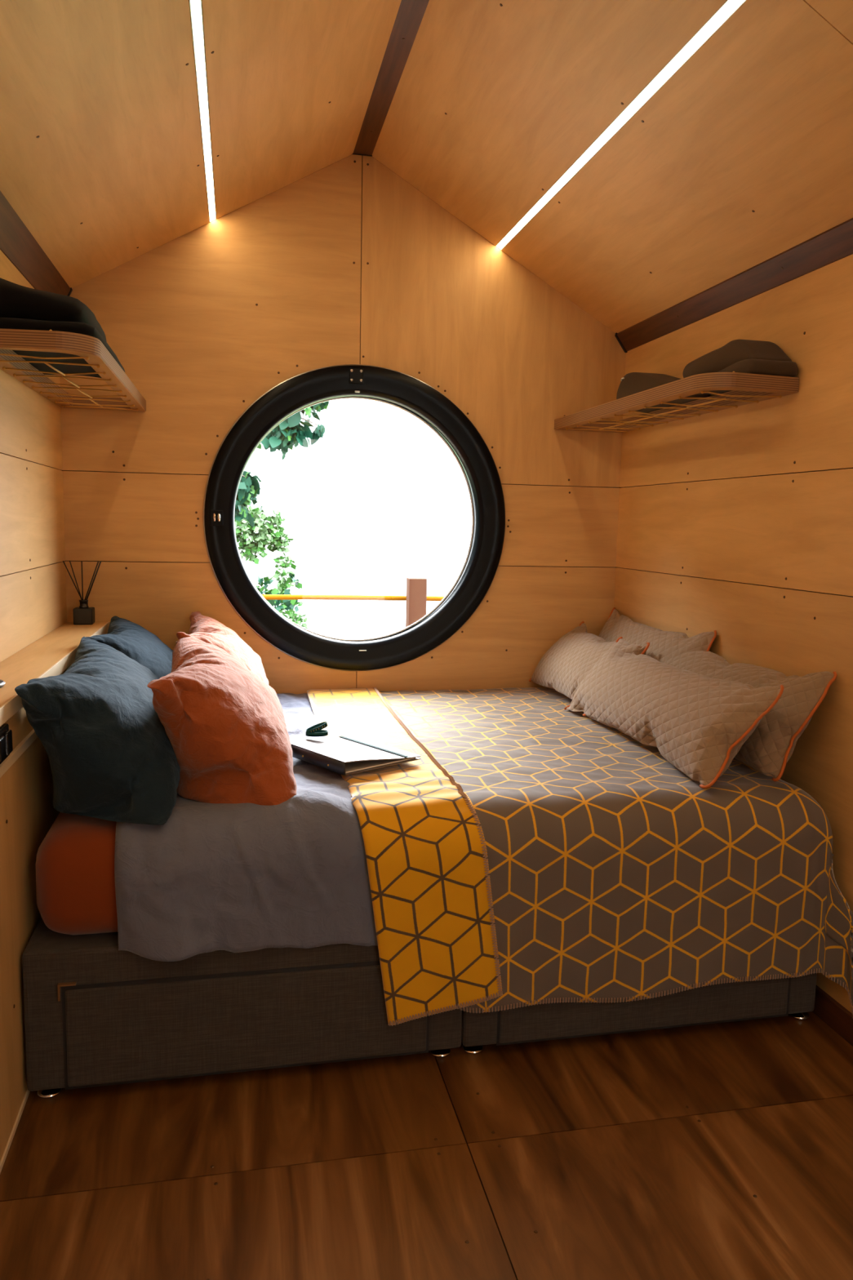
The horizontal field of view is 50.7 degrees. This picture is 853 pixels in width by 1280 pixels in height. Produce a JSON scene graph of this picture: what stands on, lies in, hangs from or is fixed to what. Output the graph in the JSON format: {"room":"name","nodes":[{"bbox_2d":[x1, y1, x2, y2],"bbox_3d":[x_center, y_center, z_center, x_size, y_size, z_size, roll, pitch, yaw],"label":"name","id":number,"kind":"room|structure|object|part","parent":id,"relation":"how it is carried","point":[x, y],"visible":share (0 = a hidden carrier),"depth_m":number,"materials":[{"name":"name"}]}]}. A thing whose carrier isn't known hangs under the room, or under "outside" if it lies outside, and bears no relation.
{"room":"tiny house bedroom","nodes":[
{"label":"tiny house bedroom","id":0,"kind":"room"},
{"bbox_2d":[0,249,66,739],"bbox_3d":[-0.895,0.155,1.134,0.102,2.166,4.460,0,7,-12],"label":"wall","id":1,"kind":"structure","parent":0,"point":[33,602],"depth_m":2.62,"materials":[{"name":"brown wood"}]},
{"bbox_3d":[-1.020,-0.726,1.919,0.012,0.586,2.439,0,7,-12],"label":"panel","id":2,"kind":"part","parent":1,"relation":"part of","materials":[{"name":"brown wood"}]},
{"bbox_3d":[-1.030,-0.278,1.976,0.012,0.312,2.439,0,7,-12],"label":"panel","id":3,"kind":"part","parent":1,"relation":"part of","materials":[{"name":"brown wood"}]},
{"bbox_3d":[-1.045,0.422,2.067,0.012,1.093,2.439,0,7,-12],"label":"panel","id":4,"kind":"part","parent":1,"relation":"part of","materials":[{"name":"brown wood"}]},
{"bbox_2d":[0,191,72,296],"bbox_3d":[-0.799,-0.877,1.012,0.050,0.096,4.250,0,7,-12],"label":"trim","id":5,"kind":"structure","parent":1,"relation":"attached to","point":[17,243],"depth_m":2.51,"materials":[{"name":"brown wood"}]},
{"bbox_2d":[0,328,146,411],"bbox_3d":[-1.006,-0.749,2.572,0.284,0.062,1.166,0,7,-12],"label":"corner shelf","id":6,"kind":"object","parent":1,"relation":"attached to","point":[91,348],"visible":1,"depth_m":2.32,"materials":[{"name":"brown wood"}]},
{"bbox_3d":[-0.910,-0.659,2.091,0.236,0.005,0.035,0,7,-12],"label":"cord","id":7,"kind":"part","parent":6,"relation":"part of","materials":[{"name":"brown fabric"}]},
{"bbox_3d":[-0.924,-0.670,2.176,0.245,0.005,0.036,0,7,-12],"label":"cord","id":8,"kind":"part","parent":6,"relation":"part of","materials":[{"name":"brown fabric"}]},
{"bbox_3d":[-0.953,-0.689,2.315,0.244,0.006,0.044,0,7,-10],"label":"cord","id":9,"kind":"part","parent":6,"relation":"part of","materials":[{"name":"brown fabric"}]},
{"bbox_2d":[0,278,124,377],"bbox_3d":[-0.972,-0.822,2.385,0.260,0.153,0.672,0,7,-12],"label":"bag","id":10,"kind":"object","parent":6,"relation":"on","point":[21,308],"visible":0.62,"depth_m":2.10,"materials":[{"name":"black fabric"}]},
{"bbox_3d":[-0.971,-0.700,2.400,0.244,0.006,0.038,0,7,-12],"label":"cord","id":11,"kind":"part","parent":6,"relation":"part of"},
{"bbox_3d":[-0.998,-0.717,2.527,0.245,0.005,0.042,0,7,-12],"label":"cord","id":12,"kind":"part","parent":6,"relation":"part of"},
{"bbox_3d":[-1.016,-0.728,2.612,0.243,0.005,0.034,0,8,-12],"label":"cord","id":13,"kind":"part","parent":6,"relation":"part of","materials":[{"name":"brown fabric"}]},
{"bbox_3d":[-1.044,-0.746,2.746,0.245,0.006,0.036,0,7,-9],"label":"cord","id":14,"kind":"part","parent":6,"relation":"part of","materials":[{"name":"brown fabric"}]},
{"bbox_3d":[-1.062,-0.758,2.835,0.243,0.006,0.032,-1,8,-15],"label":"cord","id":15,"kind":"part","parent":6,"relation":"part of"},
{"bbox_3d":[-1.090,-0.775,2.963,0.244,0.006,0.027,0,7,-12],"label":"cord","id":16,"kind":"part","parent":6,"relation":"part of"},
{"bbox_3d":[-1.107,-0.786,3.048,0.244,0.006,0.042,0,8,-12],"label":"cord","id":17,"kind":"part","parent":6,"relation":"part of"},
{"bbox_2d":[72,607,94,624],"bbox_3d":[-1.199,-0.085,3.151,0.064,0.057,0.060,0,7,-12],"label":"bottle","id":18,"kind":"object","parent":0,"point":[82,615],"depth_m":3.12,"materials":[{"name":"black glass"}]},
{"bbox_2d":[59,154,626,693],"bbox_3d":[-0.267,-0.430,3.429,2.280,2.766,0.112,0,7,-12],"label":"wall","id":19,"kind":"structure","parent":0,"point":[346,262],"depth_m":3.27,"materials":[{"name":"brown wood"}]},
{"bbox_3d":[-1.023,-0.438,3.220,0.514,0.312,0.012,0,7,-12],"label":"panel","id":20,"kind":"part","parent":19,"relation":"part of","materials":[{"name":"brown wood"}]},
{"bbox_3d":[-0.781,0.260,3.363,1.039,1.093,0.012,0,7,-12],"label":"panel","id":21,"kind":"part","parent":19,"relation":"part of","materials":[{"name":"brown wood"}]},
{"bbox_3d":[-0.751,-1.170,3.179,1.039,1.156,0.012,0,7,-12],"label":"panel","id":22,"kind":"part","parent":19,"relation":"part of","materials":[{"name":"brown wood"}]},
{"bbox_2d":[203,364,505,671],"bbox_3d":[-0.259,-0.450,3.410,1.139,1.139,0.143,0,7,-12],"label":"window","id":23,"kind":"structure","parent":19,"relation":"in","point":[408,393],"depth_m":3.36,"materials":[{"name":"metal"}]},
{"bbox_3d":[-0.256,-0.963,3.283,0.052,0.056,0.005,0,7,-12],"label":"hinge plate","id":24,"kind":"part","parent":23,"relation":"part of","materials":[{"name":"black metal"}]},
{"bbox_3d":[0.238,0.254,3.577,1.039,1.093,0.012,0,7,-12],"label":"panel","id":25,"kind":"part","parent":19,"relation":"part of","materials":[{"name":"brown wood"}]},
{"bbox_3d":[0.268,-1.176,3.393,1.039,1.156,0.012,0,7,-12],"label":"panel","id":26,"kind":"part","parent":19,"relation":"part of","materials":[{"name":"brown wood"}]},
{"bbox_3d":[0.513,-0.447,3.542,0.506,0.312,0.012,0,7,-12],"label":"panel","id":27,"kind":"part","parent":19,"relation":"part of","materials":[{"name":"brown wood"}]},
{"bbox_2d":[0,0,852,333],"bbox_3d":[0.200,-1.200,1.185,2.280,0.706,4.460,0,7,-12],"label":"ceiling","id":28,"kind":"structure","parent":0,"point":[743,157],"depth_m":2.28,"materials":[{"name":"brown wood"}]},
{"bbox_3d":[-0.828,-1.206,2.250,0.506,0.291,1.751,0,7,-12],"label":"panel","id":29,"kind":"part","parent":28,"relation":"part of","materials":[{"name":"brown wood"}]},
{"bbox_2d":[189,0,216,222],"bbox_3d":[-0.314,-1.197,1.096,0.023,0.030,4.197,0,7,-12],"label":"recessed light","id":30,"kind":"object","parent":28,"relation":"in","point":[196,6],"visible":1,"depth_m":2.21,"materials":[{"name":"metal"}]},
{"bbox_3d":[-0.301,-1.500,2.322,0.508,0.292,1.751,0,7,-12],"label":"panel","id":31,"kind":"part","parent":28,"relation":"part of","materials":[{"name":"brown wood"}]},
{"bbox_2d":[352,0,429,156],"bbox_3d":[0.205,-1.462,1.145,0.071,0.021,4.249,0,7,-12],"label":"trim","id":32,"kind":"structure","parent":28,"relation":"attached to","point":[411,13],"depth_m":2.60,"materials":[{"name":"brown wood"}]},
{"bbox_3d":[0.193,-1.498,2.426,0.500,0.300,1.751,0,7,-12],"label":"panel","id":33,"kind":"part","parent":28,"relation":"part of","materials":[{"name":"brown wood"}]},
{"bbox_2d":[496,0,746,249],"bbox_3d":[0.698,-1.195,1.309,0.023,0.030,4.197,0,7,-12],"label":"recessed light","id":34,"kind":"object","parent":28,"relation":"in","point":[729,7],"visible":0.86,"depth_m":2.19,"materials":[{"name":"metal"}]},
{"bbox_3d":[0.708,-1.198,2.575,0.514,0.308,1.751,0,7,-12],"label":"panel","id":35,"kind":"part","parent":28,"relation":"part of","materials":[{"name":"brown wood"}]},
{"bbox_3d":[1.142,-0.923,0.511,0.514,0.308,2.497,0,7,-12],"label":"panel","id":36,"kind":"part","parent":28,"relation":"part of","materials":[{"name":"brown wood"}]},
{"bbox_2d":[0,1011,852,1279],"bbox_3d":[0.150,1.147,1.487,2.280,0.151,4.460,0,7,-12],"label":"floor","id":37,"kind":"structure","parent":0,"point":[717,1151],"depth_m":1.76,"materials":[{"name":"brown wood"}]},
{"bbox_2d":[0,622,109,1173],"bbox_3d":[-0.973,0.525,2.114,0.142,0.878,2.398,0,7,-12],"label":"ledge","id":38,"kind":"object","parent":37,"relation":"on","point":[28,813],"visible":0.44,"depth_m":1.91,"materials":[{"name":"brown wood"}]},
{"bbox_2d":[0,679,4,688],"bbox_3d":[-0.968,0.097,1.956,0.096,0.012,0.096,0,7,-12],"label":"coaster","id":39,"kind":"object","parent":38,"relation":"on","point":[2,682],"visible":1,"depth_m":1.96,"materials":[{"name":"silver metal"}]},
{"bbox_2d":[0,723,13,764],"bbox_3d":[-0.826,0.206,1.750,0.020,0.066,0.113,0,7,-12],"label":"wall socket","id":40,"kind":"object","parent":38,"relation":"attached to","point":[6,735],"visible":1,"depth_m":1.76,"materials":[{"name":"black plastic"}]},
{"bbox_3d":[-0.915,0.585,2.135,0.012,0.732,2.398,0,7,-12],"label":"panel","id":41,"kind":"part","parent":38,"relation":"part of","materials":[{"name":"brown wood"}]},
{"bbox_2d":[62,560,101,624],"bbox_3d":[-1.197,-0.166,3.141,0.127,0.221,0.060,0,7,-12],"label":"reed diffuser","id":42,"kind":"object","parent":38,"relation":"on","point":[82,615],"visible":1,"depth_m":3.13,"materials":[{"name":"black glass"}]},
{"bbox_3d":[-0.609,0.922,2.579,1.045,0.012,1.751,0,7,-12],"label":"panel","id":43,"kind":"part","parent":37,"relation":"part of","materials":[{"name":"brown wood"}]},
{"bbox_3d":[-0.305,1.114,1.137,1.045,0.012,1.217,0,7,-12],"label":"panel","id":44,"kind":"part","parent":37,"relation":"part of","materials":[{"name":"brown wood"}]},
{"bbox_2d":[22,916,817,1097],"bbox_3d":[-0.067,0.727,2.789,1.898,0.344,1.455,0,7,-12],"label":"bed","id":45,"kind":"object","parent":37,"relation":"on","point":[97,1013],"visible":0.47,"depth_m":1.99,"materials":[{"name":"grey fabric"}]},
{"bbox_2d":[35,812,118,934],"bbox_3d":[-0.064,0.433,2.769,1.864,0.240,1.454,0,7,-12],"label":"mattress","id":46,"kind":"object","parent":45,"relation":"on","point":[75,881],"visible":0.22,"depth_m":1.90,"materials":[{"name":"orange fabric"}]},
{"bbox_2d":[114,693,377,961],"bbox_3d":[-0.332,0.439,2.678,0.966,0.346,1.513,0,7,-12],"label":"sheet","id":47,"kind":"object","parent":46,"relation":"on","point":[293,873],"visible":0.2,"depth_m":1.95,"materials":[{"name":"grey fabric"}]},
{"bbox_2d":[14,636,180,825],"bbox_3d":[-0.762,0.189,2.257,0.313,0.301,0.829,0,7,-12],"label":"pillow","id":48,"kind":"object","parent":47,"relation":"on","point":[112,757],"visible":0.88,"depth_m":1.93,"materials":[{"name":"blue fabric"}]},
{"bbox_2d":[84,616,173,678],"bbox_3d":[-0.915,0.100,2.936,0.290,0.298,0.649,0,7,-12],"label":"pillow","id":49,"kind":"object","parent":47,"relation":"on","point":[125,636],"visible":0.28,"depth_m":2.79,"materials":[{"name":"blue fabric"}]},
{"bbox_2d":[146,636,297,805],"bbox_3d":[-0.516,0.183,2.335,0.326,0.304,0.792,0,7,-12],"label":"pillow","id":50,"kind":"object","parent":47,"relation":"on","point":[225,727],"visible":0.97,"depth_m":2.03,"materials":[{"name":"fabric"}]},
{"bbox_2d":[176,611,268,684],"bbox_3d":[-0.661,0.089,2.985,0.280,0.316,0.689,0,7,-12],"label":"pillow","id":51,"kind":"object","parent":47,"relation":"on","point":[207,629],"visible":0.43,"depth_m":2.88,"materials":[{"name":"fabric"}]},
{"bbox_2d":[306,687,852,1026],"bbox_3d":[0.296,0.561,2.800,1.232,0.576,1.569,0,7,-12],"label":"blanket","id":52,"kind":"object","parent":46,"relation":"on","point":[534,851],"visible":0.9,"depth_m":2.15,"materials":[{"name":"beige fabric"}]},
{"bbox_2d":[289,735,420,775],"bbox_3d":[-0.208,0.292,2.390,0.262,0.034,0.287,-5,10,-42],"label":"notebook","id":53,"kind":"object","parent":52,"relation":"on","point":[343,755],"visible":0.95,"depth_m":2.33,"materials":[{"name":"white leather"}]},
{"bbox_2d":[306,721,328,736],"bbox_3d":[-0.301,0.243,2.472,0.061,0.037,0.037,0,7,-12],"label":"hair clip","id":54,"kind":"object","parent":53,"relation":"on","point":[316,730],"visible":1,"depth_m":2.46,"materials":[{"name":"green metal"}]},
{"bbox_2d":[528,621,649,715],"bbox_3d":[0.576,0.089,3.287,0.237,0.252,0.629,0,7,-12],"label":"cushion","id":55,"kind":"object","parent":52,"relation":"on","point":[565,665],"visible":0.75,"depth_m":3.27,"materials":[{"name":"beige fabric"}]},
{"bbox_2d":[598,607,716,662],"bbox_3d":[0.760,0.070,3.225,0.147,0.305,0.806,0,7,-12],"label":"cushion","id":56,"kind":"object","parent":52,"relation":"on","point":[664,646],"visible":0.34,"depth_m":3.08,"materials":[{"name":"beige fabric"}]},
{"bbox_2d":[564,636,783,788],"bbox_3d":[0.679,0.176,2.679,0.212,0.257,0.988,0,7,-12],"label":"cushion","id":57,"kind":"object","parent":52,"relation":"on","point":[699,723],"visible":1,"depth_m":2.43,"materials":[{"name":"beige fabric"}]},
{"bbox_2d":[663,650,837,781],"bbox_3d":[0.859,0.166,2.670,0.174,0.283,0.870,0,7,-12],"label":"cushion","id":58,"kind":"object","parent":52,"relation":"on","point":[771,744],"visible":0.51,"depth_m":2.32,"materials":[{"name":"beige fabric"}]},
{"bbox_3d":[-0.385,0.846,2.006,0.786,0.221,0.025,0,7,-12],"label":"drawer","id":59,"kind":"part","parent":45,"relation":"part of","materials":[{"name":"grey fabric"}]},
{"bbox_3d":[0.543,0.841,2.201,0.758,0.221,0.025,0,7,-12],"label":"drawer","id":60,"kind":"part","parent":45,"relation":"part of","materials":[{"name":"grey fabric"}]},
{"bbox_3d":[0.410,0.916,2.793,1.033,0.012,1.751,0,7,-12],"label":"panel","id":61,"kind":"part","parent":37,"relation":"part of","materials":[{"name":"brown wood"}]},
{"bbox_3d":[0.714,1.108,1.351,1.033,0.012,1.217,0,7,-12],"label":"panel","id":62,"kind":"part","parent":37,"relation":"part of","materials":[{"name":"brown wood"}]},
{"bbox_2d":[613,253,852,1013],"bbox_3d":[1.237,0.155,1.584,0.102,2.140,4.460,0,7,-12],"label":"wall","id":63,"kind":"structure","parent":0,"point":[737,523],"depth_m":2.56,"materials":[{"name":"brown wood"}]},
{"bbox_2d":[554,371,799,432],"bbox_3d":[0.751,-0.759,2.941,0.284,0.062,1.166,0,7,-12],"label":"corner shelf","id":64,"kind":"object","parent":63,"relation":"attached to","point":[746,388],"visible":1,"depth_m":2.69,"materials":[{"name":"brown wood"}]},
{"bbox_3d":[0.652,-0.796,3.416,0.244,0.006,0.033,0,7,-12],"label":"cord","id":65,"kind":"part","parent":64,"relation":"part of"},
{"bbox_3d":[0.671,-0.785,3.331,0.244,0.006,0.032,0,7,-10],"label":"cord","id":66,"kind":"part","parent":64,"relation":"part of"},
{"bbox_3d":[0.699,-0.767,3.196,0.244,0.006,0.041,0,7,-12],"label":"cord","id":67,"kind":"part","parent":64,"relation":"part of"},
{"bbox_3d":[0.716,-0.756,3.115,0.244,0.006,0.037,0,7,-10],"label":"cord","id":68,"kind":"part","parent":64,"relation":"part of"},
{"bbox_3d":[0.743,-0.739,2.980,0.243,0.006,0.040,0,7,-10],"label":"cord","id":69,"kind":"part","parent":64,"relation":"part of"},
{"bbox_2d":[616,372,710,413],"bbox_3d":[0.794,-0.861,3.056,0.143,0.131,0.472,0,7,-12],"label":"cloth","id":70,"kind":"object","parent":64,"relation":"on","point":[632,383],"visible":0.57,"depth_m":3.07,"materials":[{"name":"fabric"}]},
{"bbox_3d":[0.760,-0.728,2.900,0.244,0.006,0.047,0,8,-13],"label":"cord","id":71,"kind":"part","parent":64,"relation":"part of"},
{"bbox_3d":[0.789,-0.710,2.767,0.244,0.005,0.042,0,7,-12],"label":"cord","id":72,"kind":"part","parent":64,"relation":"part of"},
{"bbox_3d":[0.807,-0.699,2.681,0.243,0.006,0.030,0,7,-11],"label":"cord","id":73,"kind":"part","parent":64,"relation":"part of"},
{"bbox_3d":[0.835,-0.681,2.550,0.244,0.006,0.030,0,7,-11],"label":"cord","id":74,"kind":"part","parent":64,"relation":"part of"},
{"bbox_2d":[682,339,798,395],"bbox_3d":[0.885,-0.794,2.609,0.153,0.118,0.452,0,7,-12],"label":"bag","id":75,"kind":"object","parent":64,"relation":"on","point":[741,356],"visible":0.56,"depth_m":2.47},
{"bbox_3d":[0.856,-0.669,2.463,0.235,0.006,0.037,-1,8,-14],"label":"cord","id":76,"kind":"part","parent":64,"relation":"part of","materials":[{"name":"brown fabric"}]},
{"bbox_3d":[1.003,0.409,2.496,0.012,1.093,2.439,0,7,-12],"label":"panel","id":77,"kind":"part","parent":63,"relation":"part of","materials":[{"name":"brown wood"}]},
{"bbox_2d":[614,217,852,352],"bbox_3d":[1.187,-0.877,1.430,0.050,0.072,4.250,0,7,-12],"label":"trim","id":78,"kind":"structure","parent":63,"relation":"attached to","point":[834,244],"depth_m":2.61,"materials":[{"name":"brown wood"}]},
{"bbox_3d":[1.017,-0.290,2.406,0.012,0.312,2.439,0,7,-12],"label":"panel","id":79,"kind":"part","parent":63,"relation":"part of","materials":[{"name":"brown wood"}]},
{"bbox_3d":[1.026,-0.725,2.350,0.012,0.560,2.439,0,7,-12],"label":"panel","id":80,"kind":"part","parent":63,"relation":"part of","materials":[{"name":"brown wood"}]},
{"bbox_2d":[812,985,852,1046],"bbox_3d":[0.979,0.916,2.558,0.014,0.070,2.440,0,7,-12],"label":"baseboard","id":81,"kind":"structure","parent":63,"relation":"attached to","point":[826,1008],"depth_m":2.28,"materials":[{"name":"brown wood"}]},
{"label":"outside","id":82,"kind":"structure","parent":0,"visible":0},
{"bbox_3d":[-0.378,0.869,5.018,6.500,0.080,2.300,0,7,-12],"label":"deck","id":83,"kind":"object","parent":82,"visible":0},
{"bbox_2d":[262,594,444,600],"bbox_3d":[-0.494,0.261,4.823,5.490,1.170,0.118,0,7,-12],"label":"rail","id":84,"kind":"object","parent":83,"relation":"on","point":[268,597],"visible":0.19,"depth_m":4.80,"materials":[{"name":"metal"}]},
{"bbox_2d":[405,577,426,627],"bbox_3d":[-0.065,0.254,4.899,0.096,1.182,0.090,0,7,-12],"label":"fence post","id":85,"kind":"object","parent":83,"relation":"on","point":[416,588],"visible":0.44,"depth_m":4.80,"materials":[{"name":"brown wood"}]},
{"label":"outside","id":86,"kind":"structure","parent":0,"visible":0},
{"bbox_2d":[324,634,387,639],"bbox_3d":[-11.321,4.415,51.159,120.000,2.845,90.000,0,7,-12],"label":"ground","id":87,"kind":"structure","parent":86,"point":[348,636],"depth_m":96.41,"materials":[{"name":"white plant"}]},
{"bbox_2d":[234,501,296,594],"bbox_3d":[-3.056,3.068,15.643,1.617,10.900,0.841,0,7,-12],"label":"tree","id":88,"kind":"object","parent":87,"relation":"on","point":[265,535],"visible":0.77,"depth_m":14.99,"materials":[{"name":"green plant"}]},
{"bbox_2d":[252,572,305,614],"bbox_3d":[-2.248,3.913,12.777,1.011,9.790,0.530,0,7,-12],"label":"shrub","id":89,"kind":"object","parent":87,"relation":"on","point":[290,605],"visible":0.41,"depth_m":12.22,"materials":[{"name":"green plant"}]},
{"bbox_2d":[234,400,328,532],"bbox_3d":[-7.984,2.013,6.192,9.033,15.008,12.696,6,9,35],"label":"broadleaf tree","id":90,"kind":"object","parent":87,"relation":"on","point":[290,433],"visible":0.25,"depth_m":8.07,"materials":[{"name":"green plant"}]},
{"bbox_2d":[280,604,309,630],"bbox_3d":[-3.575,3.355,23.808,0.948,8.618,0.818,0,7,-12],"label":"shrub","id":91,"kind":"object","parent":87,"relation":"on","point":[297,616],"visible":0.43,"depth_m":23.27,"materials":[{"name":"green plant"}]}
]}

